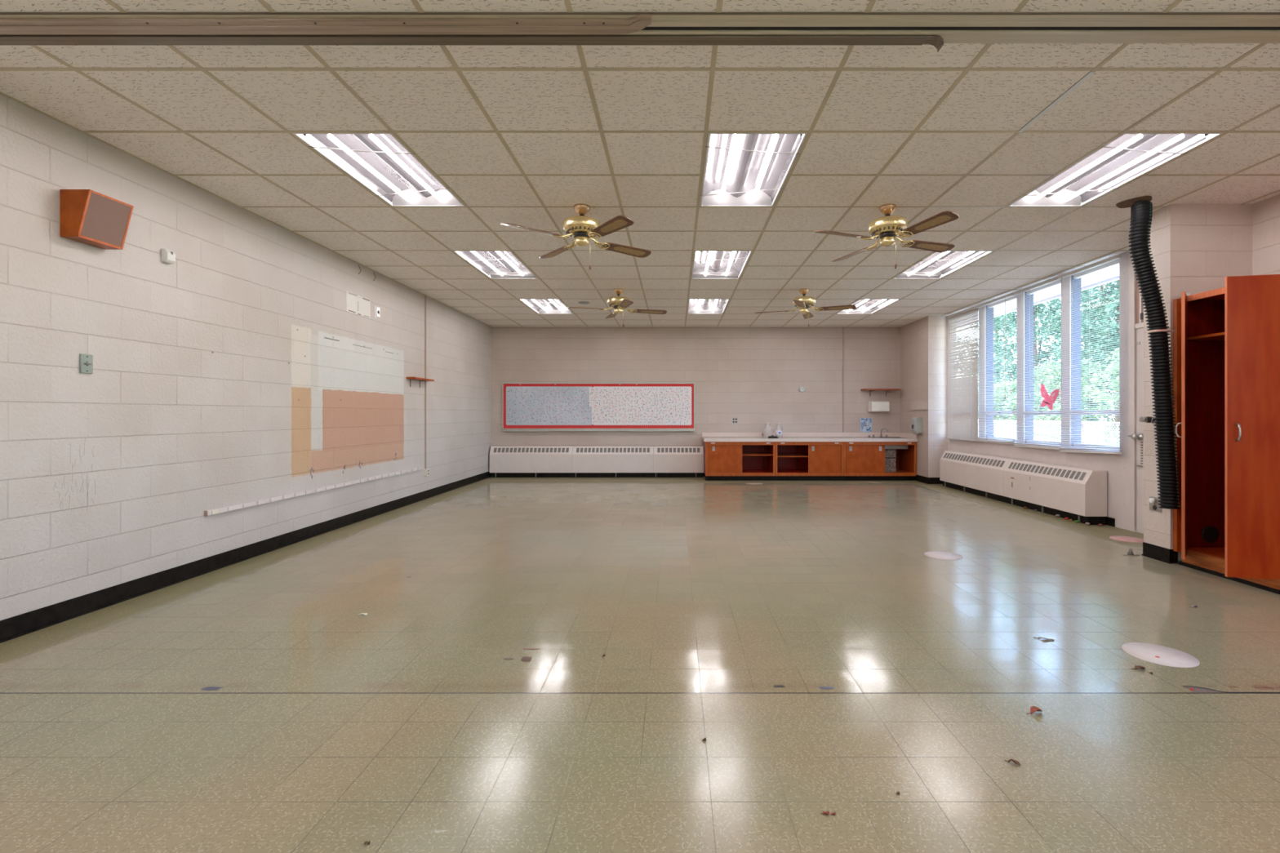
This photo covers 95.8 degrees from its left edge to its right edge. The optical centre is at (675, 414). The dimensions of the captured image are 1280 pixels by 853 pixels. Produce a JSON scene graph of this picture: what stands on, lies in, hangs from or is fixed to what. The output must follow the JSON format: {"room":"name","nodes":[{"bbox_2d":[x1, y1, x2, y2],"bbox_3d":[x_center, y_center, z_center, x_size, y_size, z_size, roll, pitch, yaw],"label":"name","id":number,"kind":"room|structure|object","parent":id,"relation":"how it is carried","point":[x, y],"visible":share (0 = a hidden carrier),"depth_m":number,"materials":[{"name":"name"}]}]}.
{"room":"classroom","nodes":[
{"label":"classroom","id":0,"kind":"room"},
{"bbox_2d":[0,93,491,620],"bbox_3d":[-3.569,-0.390,3.545,0.202,3.120,15.090,0,0,0],"label":"wall","id":1,"kind":"structure","parent":0,"point":[257,363],"depth_m":4.07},
{"bbox_2d":[79,353,93,373],"bbox_3d":[-3.459,-0.297,3.390,0.022,0.112,0.068,0,0,0],"label":"light switch","id":2,"kind":"object","parent":1,"relation":"attached to","point":[86,361],"visible":1,"depth_m":3.38,"materials":[{"name":"grey plastic"}]},
{"bbox_2d":[59,189,133,249],"bbox_3d":[-3.384,-1.135,3.380,0.171,0.267,0.262,0,0,0],"label":"wall speaker","id":3,"kind":"object","parent":1,"relation":"attached to","point":[91,217],"visible":1,"depth_m":3.31,"materials":[{"name":"brown wood"}]},
{"bbox_2d":[160,248,175,263],"bbox_3d":[-3.446,-1.075,3.920,0.049,0.092,0.064,0,0,0],"label":"wall sensor","id":4,"kind":"object","parent":1,"relation":"attached to","point":[167,256],"visible":1,"depth_m":3.90,"materials":[{"name":"white plastic"}]},
{"bbox_2d":[0,471,490,643],"bbox_3d":[-3.461,1.115,3.445,0.018,0.110,14.890,0,0,0],"label":"baseboard","id":5,"kind":"structure","parent":1,"relation":"attached to","point":[16,626],"depth_m":4.03,"materials":[{"name":"black rubber"}]},
{"bbox_2d":[204,466,423,515],"bbox_3d":[-3.452,0.730,6.066,0.036,0.040,3.644,0,0,0],"label":"chalk tray","id":6,"kind":"object","parent":1,"relation":"attached to","point":[231,508],"visible":1,"depth_m":5.25,"materials":[{"name":"white metal"}]},
{"bbox_2d":[374,306,379,318],"bbox_3d":[-3.465,-1.183,6.707,0.011,0.137,0.095,0,0,0],"label":"wall outlet","id":7,"kind":"object","parent":1,"relation":"attached to","point":[376,308],"visible":1,"depth_m":6.68,"materials":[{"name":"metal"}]},
{"bbox_2d":[376,306,379,317],"bbox_3d":[-3.466,-1.190,6.720,0.008,0.116,0.070,0,0,0],"label":"outlet plate","id":8,"kind":"object","parent":7,"relation":"attached to","point":[377,308],"depth_m":6.71,"materials":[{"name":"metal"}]},
{"bbox_2d":[406,377,434,387],"bbox_3d":[-3.413,-0.421,7.725,0.115,0.122,0.590,0,0,0],"label":"wall shelf","id":9,"kind":"object","parent":1,"relation":"attached to","point":[410,378],"visible":1,"depth_m":7.67,"materials":[{"name":"orange wood"}]},
{"bbox_2d":[423,295,429,475],"bbox_3d":[-3.446,-0.400,7.987,0.048,2.500,0.070,0,0,0],"label":"conduit","id":10,"kind":"object","parent":1,"relation":"attached to","point":[426,471],"visible":1,"depth_m":7.98,"materials":[{"name":"grey metal"}]},
{"bbox_2d":[0,476,1279,852],"bbox_3d":[0.465,1.220,3.445,8.270,0.100,15.290,0,0,0],"label":"floor","id":11,"kind":"structure","parent":0,"point":[406,725],"depth_m":2.45,"materials":[{"name":"tile"}]},
{"bbox_2d":[201,686,222,690],"bbox_3d":[-1.978,1.169,2.460,0.082,0.001,0.033,0,0,0],"label":"scrap","id":12,"kind":"object","parent":11,"relation":"on","point":[208,688],"visible":1,"depth_m":2.46,"materials":[{"name":"grey paper"}]},
{"bbox_2d":[520,656,532,662],"bbox_3d":[-0.712,1.169,2.755,0.052,0.001,0.059,0,0,0],"label":"rust stain","id":13,"kind":"object","parent":11,"relation":"on","point":[525,659],"visible":1,"depth_m":2.75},
{"bbox_2d":[489,445,703,477],"bbox_3d":[-1.460,0.882,10.760,3.957,0.575,0.220,0,0,0],"label":"radiator cover","id":14,"kind":"object","parent":11,"relation":"on","point":[505,461],"visible":1,"depth_m":10.65,"materials":[{"name":"metal"}]},
{"bbox_2d":[703,441,775,480],"bbox_3d":[1.137,0.825,10.503,1.222,0.690,0.750,0,0,0],"label":"base cabinet","id":15,"kind":"object","parent":11,"relation":"on","point":[722,460],"visible":0.99,"depth_m":10.15,"materials":[{"name":"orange wood"}]},
{"bbox_2d":[742,452,773,455],"bbox_3d":[1.137,0.722,10.533,1.184,0.018,0.666,0,0,0],"label":"shelf","id":16,"kind":"object","parent":15,"relation":"attached to","point":[743,453],"depth_m":10.30,"materials":[{"name":"orange wood"}]},
{"bbox_2d":[746,482,763,484],"bbox_3d":[1.334,1.169,9.773,0.292,0.001,0.292,0,0,0],"label":"dot","id":17,"kind":"object","parent":11,"relation":"on","point":[746,482],"visible":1,"depth_m":9.72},
{"bbox_2d":[772,684,784,687],"bbox_3d":[0.443,1.169,2.481,0.053,0.001,0.019,0,0,0],"label":"scrap","id":18,"kind":"object","parent":11,"relation":"on","point":[774,686],"visible":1,"depth_m":2.48,"materials":[{"name":"grey paper"}]},
{"bbox_2d":[774,441,843,480],"bbox_3d":[2.351,0.825,10.503,1.198,0.690,0.750,0,0,0],"label":"base cabinet","id":19,"kind":"object","parent":11,"relation":"on","point":[794,460],"visible":0.97,"depth_m":10.15,"materials":[{"name":"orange wood"}]},
{"bbox_2d":[777,453,808,457],"bbox_3d":[2.351,0.748,10.533,1.160,0.018,0.666,0,0,0],"label":"shelf","id":20,"kind":"object","parent":19,"relation":"attached to","point":[778,455],"depth_m":10.36,"materials":[{"name":"orange wood"}]},
{"bbox_2d":[818,686,834,688],"bbox_3d":[0.646,1.169,2.465,0.065,0.001,0.024,0,0,0],"label":"scrap","id":21,"kind":"object","parent":11,"relation":"on","point":[820,687],"visible":1,"depth_m":2.47,"materials":[{"name":"white paper"}]},
{"bbox_2d":[842,441,916,480],"bbox_3d":[3.591,0.825,10.503,1.274,0.690,0.750,0,0,0],"label":"base cabinet","id":22,"kind":"object","parent":11,"relation":"on","point":[862,460],"visible":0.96,"depth_m":10.15,"materials":[{"name":"orange wood"}]},
{"bbox_2d":[702,432,917,441],"bbox_3d":[2.368,0.411,10.495,3.736,0.137,0.781,0,0,0],"label":"countertop","id":23,"kind":"structure","parent":22,"relation":"on","point":[706,437],"depth_m":10.86,"materials":[{"name":"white laminate"}]},
{"bbox_2d":[768,435,778,438],"bbox_3d":[1.758,0.401,10.352,0.204,0.057,0.161,0,0,0],"label":"rag","id":24,"kind":"object","parent":23,"relation":"on","point":[772,436],"visible":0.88,"depth_m":10.30,"materials":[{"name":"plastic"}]},
{"bbox_2d":[775,422,782,435],"bbox_3d":[1.909,0.297,10.680,0.130,0.265,0.130,0,0,45],"label":"plastic jug","id":25,"kind":"object","parent":23,"relation":"on","point":[777,432],"visible":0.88,"depth_m":10.63,"materials":[{"name":"white plastic"}]},
{"bbox_2d":[880,427,888,437],"bbox_3d":[3.849,0.339,10.657,0.143,0.175,0.047,0,0,34],"label":"faucet","id":26,"kind":"object","parent":23,"relation":"on","point":[881,436],"depth_m":10.67,"materials":[{"name":"metal"}]},
{"bbox_2d":[867,427,908,448],"bbox_3d":[3.840,0.521,10.535,0.680,0.539,0.530,0,0,0],"label":"sink","id":27,"kind":"object","parent":23,"relation":"in","point":[886,446],"visible":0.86,"depth_m":10.30,"materials":[{"name":"metal"}]},
{"bbox_2d":[871,437,908,448],"bbox_3d":[3.840,0.525,10.500,0.628,0.190,0.408,0,0,0],"label":"basin","id":28,"kind":"object","parent":27,"relation":"in","point":[886,446],"depth_m":10.30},
{"bbox_2d":[884,448,896,471],"bbox_3d":[3.860,0.833,10.520,0.202,0.400,0.302,0,0,0],"label":"storage box","id":29,"kind":"object","parent":22,"relation":"in","point":[890,454],"visible":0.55,"depth_m":10.37,"materials":[{"name":"grey plastic"}]},
{"bbox_2d":[924,551,962,559],"bbox_3d":[2.216,1.169,4.778,0.292,0.001,0.292,0,0,0],"label":"dot","id":30,"kind":"object","parent":11,"relation":"on","point":[935,554],"visible":1,"depth_m":4.78,"materials":[{"name":"white plastic"}]},
{"bbox_2d":[1004,759,1020,765],"bbox_3d":[1.128,1.162,1.931,0.046,0.018,0.020,0,0,34],"label":"dry leaf","id":31,"kind":"object","parent":11,"relation":"on","point":[1017,762],"visible":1,"depth_m":1.93,"materials":[{"name":"brown plant"}]},
{"bbox_2d":[939,450,1106,524],"bbox_3d":[4.440,0.882,7.765,0.237,0.575,3.347,0,0,0],"label":"radiator cover","id":32,"kind":"object","parent":11,"relation":"on","point":[1074,493],"visible":1,"depth_m":7.01,"materials":[{"name":"metal"}]},
{"bbox_2d":[1026,706,1042,714],"bbox_3d":[1.404,1.158,2.257,0.072,0.027,0.036,0,0,-17],"label":"dry leaf","id":33,"kind":"object","parent":11,"relation":"on","point":[1033,708],"visible":1,"depth_m":2.26,"materials":[{"name":"orange plant"}]},
{"bbox_2d":[1033,636,1054,640],"bbox_3d":[1.913,1.165,2.997,0.092,0.013,0.024,0,0,29],"label":"dry leaf","id":34,"kind":"object","parent":11,"relation":"on","point":[1039,637],"visible":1,"depth_m":2.99,"materials":[{"name":"brown plant"}]},
{"bbox_2d":[1109,535,1143,542],"bbox_3d":[4.241,1.169,5.399,0.292,0.001,0.292,0,0,0],"label":"dot","id":35,"kind":"object","parent":11,"relation":"on","point":[1127,539],"visible":0.9,"depth_m":5.40,"materials":[{"name":"pink paper"}]},
{"bbox_2d":[1122,548,1139,555],"bbox_3d":[3.786,1.143,4.800,0.140,0.054,0.060,0,0,0],"label":"door stop","id":36,"kind":"object","parent":11,"relation":"on","point":[1130,553],"visible":1,"depth_m":4.79,"materials":[{"name":"metal"}]},
{"bbox_2d":[1131,665,1145,669],"bbox_3d":[2.123,1.162,2.646,0.066,0.018,0.034,0,0,-6],"label":"dry leaf","id":37,"kind":"object","parent":11,"relation":"on","point":[1136,667],"visible":1,"depth_m":2.65,"materials":[{"name":"brown plant"}]},
{"bbox_2d":[1121,642,1199,667],"bbox_3d":[2.355,1.169,2.809,0.292,0.002,0.292,0,0,0],"label":"dot","id":38,"kind":"object","parent":11,"relation":"on","point":[1153,653],"visible":1,"depth_m":2.80,"materials":[{"name":"white plastic"}]},
{"bbox_2d":[1173,274,1279,594],"bbox_3d":[4.074,0.120,4.124,0.897,2.100,0.796,0,0,0],"label":"wardrobe","id":39,"kind":"object","parent":11,"relation":"on","point":[1226,340],"visible":1,"depth_m":3.79,"materials":[{"name":"orange wood"}]},
{"bbox_2d":[1187,332,1224,340],"bbox_3d":[4.237,-0.585,4.115,0.545,0.020,0.728,0,0,0],"label":"shelf","id":40,"kind":"object","parent":39,"relation":"attached to","point":[1216,336],"depth_m":4.37,"materials":[{"name":"orange wood"}]},
{"bbox_2d":[1182,685,1279,693],"bbox_3d":[2.377,1.169,2.451,0.392,0.006,0.063,0,0,0],"label":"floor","id":41,"kind":"structure","parent":11,"relation":"on","point":[1195,689],"depth_m":2.44,"materials":[{"name":"tile"}]},
{"bbox_2d":[0,0,1279,326],"bbox_3d":[0.465,-1.659,3.445,8.270,0.018,15.290,0,0,0],"label":"ceiling","id":42,"kind":"structure","parent":0,"point":[189,100],"depth_m":3.46,"materials":[{"name":"tile"}]},
{"bbox_2d":[292,133,465,206],"bbox_3d":[-1.952,-1.709,3.975,0.613,0.143,1.191,0,0,0],"label":"ceiling light","id":43,"kind":"object","parent":42,"relation":"attached to","point":[380,162],"visible":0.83,"depth_m":3.99,"materials":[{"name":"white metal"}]},
{"bbox_2d":[453,250,537,278],"bbox_3d":[-1.962,-1.709,6.414,0.613,0.143,1.191,0,0,0],"label":"ceiling light","id":44,"kind":"object","parent":42,"relation":"attached to","point":[493,264],"visible":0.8,"depth_m":6.56,"materials":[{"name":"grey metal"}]},
{"bbox_2d":[520,299,573,313],"bbox_3d":[-1.952,-1.709,8.852,0.613,0.143,1.191,0,0,0],"label":"ceiling light","id":45,"kind":"object","parent":42,"relation":"attached to","point":[540,306],"visible":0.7,"depth_m":9.13,"materials":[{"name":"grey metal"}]},
{"bbox_2d":[500,204,651,269],"bbox_3d":[-0.745,-1.403,4.585,0.990,0.495,0.990,0,0,6],"label":"ceiling fan","id":46,"kind":"object","parent":42,"relation":"hanging from","point":[583,228],"visible":1,"depth_m":4.51,"materials":[{"name":"gold metal"}]},
{"bbox_2d":[577,301,590,304],"bbox_3d":[-1.350,-1.644,8.510,0.170,0.012,0.170,0,0,0],"label":"ceiling speaker","id":47,"kind":"object","parent":42,"relation":"attached to","point":[580,302],"visible":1,"depth_m":8.47},
{"bbox_2d":[568,288,666,326],"bbox_3d":[-0.755,-1.403,7.635,0.990,0.495,0.990,0,0,28],"label":"ceiling fan","id":48,"kind":"object","parent":42,"relation":"hanging from","point":[619,303],"visible":1,"depth_m":7.58,"materials":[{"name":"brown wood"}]},
{"bbox_2d":[0,0,1279,327],"bbox_3d":[0.550,-1.651,3.160,8.040,0.007,15.461,0,0,0],"label":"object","id":49,"kind":"structure","parent":42,"relation":"attached to","point":[719,2],"depth_m":3.35,"materials":[{"name":"beige metal"}]},
{"bbox_2d":[0,12,1279,34],"bbox_3d":[0.530,-1.637,2.416,7.996,0.025,0.104,0,0,0],"label":"ceiling track","id":50,"kind":"object","parent":42,"relation":"attached to","point":[11,23],"visible":1,"depth_m":2.40,"materials":[{"name":"metal"}]},
{"bbox_2d":[0,30,1279,52],"bbox_3d":[0.530,-1.624,2.510,7.996,0.052,0.085,0,0,0],"label":"ceiling track","id":51,"kind":"object","parent":42,"relation":"attached to","point":[936,38],"visible":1,"depth_m":2.50,"materials":[{"name":"metal"}]},
{"bbox_2d":[686,299,728,313],"bbox_3d":[0.487,-1.709,8.852,0.613,0.143,1.191,0,0,0],"label":"ceiling light","id":52,"kind":"object","parent":42,"relation":"attached to","point":[695,306],"visible":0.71,"depth_m":9.16,"materials":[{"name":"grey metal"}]},
{"bbox_2d":[691,250,751,278],"bbox_3d":[0.477,-1.709,6.414,0.613,0.143,1.191,0,0,0],"label":"ceiling light","id":53,"kind":"object","parent":42,"relation":"attached to","point":[706,264],"visible":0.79,"depth_m":6.58,"materials":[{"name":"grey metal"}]},
{"bbox_2d":[699,133,807,206],"bbox_3d":[0.487,-1.709,3.975,0.613,0.143,1.191,0,0,0],"label":"ceiling light","id":54,"kind":"object","parent":42,"relation":"attached to","point":[740,169],"visible":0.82,"depth_m":4.00,"materials":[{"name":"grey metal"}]},
{"bbox_2d":[754,288,856,326],"bbox_3d":[1.700,-1.403,7.635,0.990,0.495,0.990,0,0,-26],"label":"ceiling fan","id":55,"kind":"object","parent":42,"relation":"hanging from","point":[803,303],"visible":1,"depth_m":7.54,"materials":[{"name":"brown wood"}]},
{"bbox_2d":[837,299,898,313],"bbox_3d":[2.925,-1.709,8.852,0.613,0.143,1.191,0,0,0],"label":"ceiling light","id":56,"kind":"object","parent":42,"relation":"attached to","point":[863,306],"visible":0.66,"depth_m":9.08,"materials":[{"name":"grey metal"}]},
{"bbox_2d":[814,204,959,269],"bbox_3d":[1.685,-1.403,4.585,0.990,0.495,0.990,0,0,24],"label":"ceiling fan","id":57,"kind":"object","parent":42,"relation":"hanging from","point":[886,228],"visible":1,"depth_m":4.51,"materials":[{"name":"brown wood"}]},
{"bbox_2d":[893,250,993,278],"bbox_3d":[2.915,-1.709,6.414,0.613,0.143,1.191,0,0,0],"label":"ceiling light","id":58,"kind":"object","parent":42,"relation":"attached to","point":[937,264],"visible":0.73,"depth_m":6.54,"materials":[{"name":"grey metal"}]},
{"bbox_2d":[640,26,1279,30],"bbox_3d":[0.530,-1.648,2.456,8.000,0.004,0.028,0,0,0],"label":"trim","id":59,"kind":"structure","parent":42,"relation":"attached to","point":[646,28],"depth_m":2.46,"materials":[{"name":"brown metal"}]},
{"bbox_2d":[929,71,1094,207],"bbox_3d":[2.305,-1.649,3.684,0.621,0.006,1.816,0,0,0],"label":"trim","id":60,"kind":"structure","parent":42,"relation":"attached to","point":[1090,73],"depth_m":3.08,"materials":[{"name":"beige metal"}]},
{"bbox_2d":[1007,133,1222,206],"bbox_3d":[2.925,-1.709,3.975,0.613,0.143,1.191,0,0,0],"label":"ceiling light","id":61,"kind":"object","parent":42,"relation":"attached to","point":[1128,157],"visible":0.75,"depth_m":3.97,"materials":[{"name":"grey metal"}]},
{"bbox_2d":[1115,195,1151,208],"bbox_3d":[3.560,-1.648,4.483,0.221,0.003,0.223,0,0,41],"label":"torn tile edge","id":62,"kind":"object","parent":42,"relation":"attached to","point":[1129,202],"visible":0.82,"depth_m":4.46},
{"bbox_2d":[1128,200,1180,509],"bbox_3d":[3.684,-0.457,4.449,0.365,2.356,0.167,0,0,0],"label":"corrugated hose","id":63,"kind":"object","parent":42,"relation":"hanging from","point":[1141,212],"visible":1,"depth_m":4.40,"materials":[{"name":"black plastic"}]},
{"bbox_2d":[491,327,900,446],"bbox_3d":[0.385,-0.390,10.990,7.710,3.120,0.200,0,0,0],"label":"wall","id":64,"kind":"structure","parent":0,"point":[754,375],"depth_m":10.89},
{"bbox_2d":[501,382,695,431],"bbox_3d":[-1.451,-0.144,10.851,3.634,0.924,0.077,0,0,0],"label":"bulletin board","id":65,"kind":"object","parent":64,"relation":"attached to","point":[526,406],"visible":1,"depth_m":10.87,"materials":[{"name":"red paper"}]},
{"bbox_2d":[501,429,695,431],"bbox_3d":[-1.451,0.300,10.851,3.634,0.035,0.077,0,0,0],"label":"chalk tray","id":66,"kind":"object","parent":65,"relation":"on","point":[502,429],"depth_m":10.81,"materials":[{"name":"metal"}]},
{"bbox_2d":[731,417,737,423],"bbox_3d":[1.119,0.118,10.884,0.116,0.120,0.011,0,0,0],"label":"wall outlet","id":67,"kind":"object","parent":64,"relation":"attached to","point":[734,420],"visible":1,"depth_m":10.88,"materials":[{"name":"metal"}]},
{"bbox_2d":[799,386,804,391],"bbox_3d":[2.383,-0.472,10.873,0.104,0.104,0.034,0,0,0],"label":"thermostat","id":68,"kind":"object","parent":64,"relation":"attached to","point":[801,388],"visible":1,"depth_m":10.86,"materials":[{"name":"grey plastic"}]},
{"bbox_2d":[842,327,844,432],"bbox_3d":[3.162,-0.655,10.882,0.018,1.990,0.016,0,0,0],"label":"conduit","id":69,"kind":"object","parent":64,"relation":"attached to","point":[842,327],"visible":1,"depth_m":10.88,"materials":[{"name":"beige metal"}]},
{"bbox_2d":[860,417,871,432],"bbox_3d":[3.594,0.205,10.889,0.214,0.266,0.003,0,0,0],"label":"poster","id":70,"kind":"object","parent":64,"relation":"attached to","point":[865,423],"visible":1,"depth_m":10.89,"materials":[{"name":"blue paper"}]},
{"bbox_2d":[868,400,889,412],"bbox_3d":[3.800,-0.145,10.787,0.330,0.200,0.205,0,0,0],"label":"dispenser","id":71,"kind":"object","parent":64,"relation":"attached to","point":[873,406],"visible":1,"depth_m":10.70,"materials":[{"name":"white plastic"}]},
{"bbox_2d":[860,388,900,396],"bbox_3d":[3.820,-0.407,10.765,0.660,0.134,0.250,0,0,0],"label":"wall shelf","id":72,"kind":"object","parent":64,"relation":"attached to","point":[863,389],"visible":1,"depth_m":10.64,"materials":[{"name":"red wood"}]},
{"bbox_2d":[900,315,928,477],"bbox_3d":[4.455,-0.390,10.386,0.430,3.120,1.407,0,0,0],"label":"wall","id":73,"kind":"structure","parent":0,"point":[914,335],"depth_m":10.20,"materials":[{"name":"white paint"}]},
{"bbox_2d":[911,417,922,434],"bbox_3d":[4.170,0.200,9.990,0.139,0.300,0.180,0,0,0],"label":"soap dispenser","id":74,"kind":"object","parent":73,"relation":"attached to","point":[916,422],"visible":1,"depth_m":9.90,"materials":[{"name":"white plastic"}]},
{"bbox_2d":[915,475,942,484],"bbox_3d":[4.402,1.115,10.282,0.336,0.110,1.216,0,0,0],"label":"baseboard","id":75,"kind":"structure","parent":73,"relation":"attached to","point":[919,478],"depth_m":9.67,"materials":[{"name":"black rubber"}]},
{"bbox_2d":[946,250,1129,530],"bbox_3d":[4.610,-0.390,7.740,0.180,3.120,3.880,0,0,0],"label":"wall","id":76,"kind":"structure","parent":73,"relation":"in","point":[1117,466],"depth_m":6.52,"materials":[{"name":"paint"}]},
{"bbox_2d":[946,306,978,441],"bbox_3d":[4.515,-0.606,9.080,0.040,2.029,0.948,0,0,0],"label":"blind","id":77,"kind":"object","parent":76,"relation":"attached to","point":[962,411],"visible":1,"depth_m":9.05,"materials":[{"name":"white plastic"}]},
{"bbox_2d":[977,293,1014,442],"bbox_3d":[4.500,-0.623,8.145,0.050,1.994,0.878,0,0,0],"label":"blind","id":78,"kind":"object","parent":76,"relation":"attached to","point":[1011,295],"visible":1,"depth_m":8.06,"materials":[{"name":"white plastic"}]},
{"bbox_2d":[985,295,1016,442],"bbox_3d":[4.600,-0.615,8.126,0.120,1.990,0.812,0,0,0],"label":"window","id":79,"kind":"structure","parent":76,"relation":"attached to","point":[998,303],"depth_m":8.52,"materials":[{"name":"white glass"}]},
{"bbox_2d":[1013,276,1061,449],"bbox_3d":[4.510,-0.598,7.225,0.050,2.044,0.908,0,0,0],"label":"blind","id":80,"kind":"object","parent":76,"relation":"attached to","point":[1055,279],"visible":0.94,"depth_m":7.22,"materials":[{"name":"white plastic"}]},
{"bbox_2d":[1023,280,1061,444],"bbox_3d":[4.600,-0.615,7.206,0.120,1.990,0.752,0,0,0],"label":"window","id":81,"kind":"structure","parent":76,"relation":"attached to","point":[1027,411],"depth_m":7.56,"materials":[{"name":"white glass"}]},
{"bbox_2d":[1061,259,1119,450],"bbox_3d":[4.635,-0.615,6.385,0.130,1.990,0.910,0,0,0],"label":"window","id":82,"kind":"structure","parent":76,"relation":"attached to","point":[1077,276],"depth_m":6.68,"materials":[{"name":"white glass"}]},
{"bbox_2d":[1058,254,1122,453],"bbox_3d":[4.500,-0.592,6.298,0.050,2.056,0.903,0,0,0],"label":"blind","id":83,"kind":"object","parent":76,"relation":"attached to","point":[1117,256],"visible":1,"depth_m":6.24,"materials":[{"name":"white plastic"}]},
{"bbox_2d":[1040,383,1058,409],"bbox_3d":[4.481,-0.208,6.920,0.019,0.327,0.345,0,0,0],"label":"butterfly","id":84,"kind":"object","parent":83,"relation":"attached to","point":[1050,400],"visible":1,"depth_m":6.94,"materials":[{"name":"paper"}]},
{"bbox_2d":[1105,516,1115,526],"bbox_3d":[4.565,1.127,7.840,0.010,0.085,3.680,0,0,0],"label":"baseboard","id":85,"kind":"structure","parent":76,"relation":"attached to","point":[1108,521],"depth_m":6.05,"materials":[{"name":"black rubber"}]},
{"bbox_2d":[1127,250,1143,533],"bbox_3d":[4.595,-0.240,5.295,0.190,2.820,1.010,0,0,0],"label":"door","id":86,"kind":"structure","parent":76,"relation":"attached to","point":[1136,310],"depth_m":5.74,"materials":[{"name":"metal"}]},
{"bbox_2d":[928,315,947,477],"bbox_3d":[4.435,-0.240,9.681,0.390,2.820,0.003,0,0,0],"label":"wall","id":87,"kind":"structure","parent":0,"point":[937,325],"depth_m":9.68,"materials":[{"name":"white paint"}]},
{"bbox_2d":[956,265,1119,327],"bbox_3d":[5.030,-1.830,7.000,0.660,0.400,10.000,0,0,0],"label":"sky","id":88,"kind":"structure","parent":0,"point":[1099,274],"depth_m":7.61,"materials":[{"name":"white"}]},
{"bbox_2d":[1143,204,1252,560],"bbox_3d":[4.277,-0.390,4.660,0.785,3.120,0.260,0,0,0],"label":"wall","id":89,"kind":"structure","parent":0,"point":[1210,243],"depth_m":4.53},
{"bbox_2d":[1139,416,1155,423],"bbox_3d":[3.821,0.048,4.646,0.135,0.061,0.060,0,0,0],"label":"pipe fitting","id":90,"kind":"object","parent":89,"relation":"attached to","point":[1148,419],"visible":0.84,"depth_m":4.63,"materials":[{"name":"black plastic"}]},
{"bbox_2d":[1148,496,1161,512],"bbox_3d":[3.868,0.727,4.665,0.035,0.113,0.115,0,0,0],"label":"wall outlet","id":91,"kind":"object","parent":89,"relation":"attached to","point":[1153,503],"visible":0.95,"depth_m":4.66,"materials":[{"name":"metal"}]},
{"bbox_2d":[1141,542,1177,563],"bbox_3d":[3.905,1.115,4.655,0.071,0.110,0.270,0,0,0],"label":"baseboard","id":92,"kind":"structure","parent":89,"relation":"attached to","point":[1152,551],"depth_m":4.62,"materials":[{"name":"black rubber"}]},
{"bbox_2d":[1252,194,1279,275],"bbox_3d":[4.630,-0.390,0.265,0.200,3.120,8.530,0,0,0],"label":"wall","id":93,"kind":"structure","parent":0,"point":[1265,213],"depth_m":4.42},
{"label":"outside","id":94,"kind":"structure","parent":0,"visible":0},
{"bbox_2d":[996,426,1106,444],"bbox_3d":[32.335,1.380,25.000,55.330,0.180,90.000,0,0,0],"label":"ground","id":95,"kind":"structure","parent":94,"point":[1002,427],"depth_m":35.43,"materials":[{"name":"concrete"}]},
{"bbox_2d":[960,387,1005,436],"bbox_3d":[10.139,0.168,19.430,2.567,2.272,2.370,0,0,0],"label":"leafy bush","id":96,"kind":"object","parent":95,"relation":"on","point":[962,388],"visible":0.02,"depth_m":18.93,"materials":[{"name":"green plant"}]},
{"bbox_2d":[956,301,1057,435],"bbox_3d":[19.261,-3.829,34.831,6.393,10.265,5.315,0,0,15],"label":"leafy tree","id":97,"kind":"object","parent":95,"relation":"on","point":[996,331],"visible":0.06,"depth_m":34.24,"materials":[{"name":"green plant"}]},
{"bbox_2d":[977,378,1053,440],"bbox_3d":[10.106,0.122,17.059,2.402,2.363,2.311,0,0,3],"label":"leafy bush","id":98,"kind":"object","parent":95,"relation":"on","point":[1002,391],"visible":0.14,"depth_m":16.71,"materials":[{"name":"green plant"}]},
{"bbox_2d":[972,284,1104,417],"bbox_3d":[14.502,-2.698,23.271,4.205,8.003,3.958,0,0,-4],"label":"leafy tree","id":99,"kind":"object","parent":95,"relation":"on","point":[1039,316],"visible":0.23,"depth_m":23.14,"materials":[{"name":"green plant"}]},
{"bbox_2d":[961,419,1119,446],"bbox_3d":[7.514,0.705,12.485,0.072,1.170,11.216,0,0,0],"label":"fence","id":100,"kind":"object","parent":95,"relation":"on","point":[978,420],"visible":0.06,"depth_m":11.55,"materials":[{"name":"metal"}]},
{"bbox_2d":[1000,358,1117,444],"bbox_3d":[9.767,-0.082,14.523,2.450,2.771,2.491,0,0,0],"label":"leafy bush","id":101,"kind":"object","parent":95,"relation":"on","point":[1056,385],"visible":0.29,"depth_m":14.70,"materials":[{"name":"green plant"}]},
{"bbox_2d":[1035,280,1116,430],"bbox_3d":[19.983,-4.387,27.880,5.861,11.381,6.164,0,0,12],"label":"leafy tree","id":102,"kind":"object","parent":95,"relation":"on","point":[1106,285],"visible":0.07,"depth_m":27.46,"materials":[{"name":"green plant"}]},
{"bbox_2d":[1050,279,1119,444],"bbox_3d":[14.180,-3.024,18.438,4.121,8.656,4.268,0,0,-3],"label":"leafy tree","id":103,"kind":"object","parent":95,"relation":"on","point":[1111,285],"visible":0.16,"depth_m":18.41,"materials":[{"name":"green plant"}]},
{"bbox_2d":[1080,421,1097,444],"bbox_3d":[6.350,0.700,9.050,0.240,1.180,0.440,0,0,0],"label":"utility box","id":104,"kind":"object","parent":95,"relation":"on","point":[1093,424],"visible":0.17,"depth_m":8.85,"materials":[{"name":"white metal"}]},
{"bbox_2d":[1083,347,1119,446],"bbox_3d":[9.926,-0.199,12.356,2.020,3.006,2.592,0,0,26],"label":"leafy bush","id":105,"kind":"object","parent":95,"relation":"on","point":[1115,348],"visible":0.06,"depth_m":12.36,"materials":[{"name":"green plant"}]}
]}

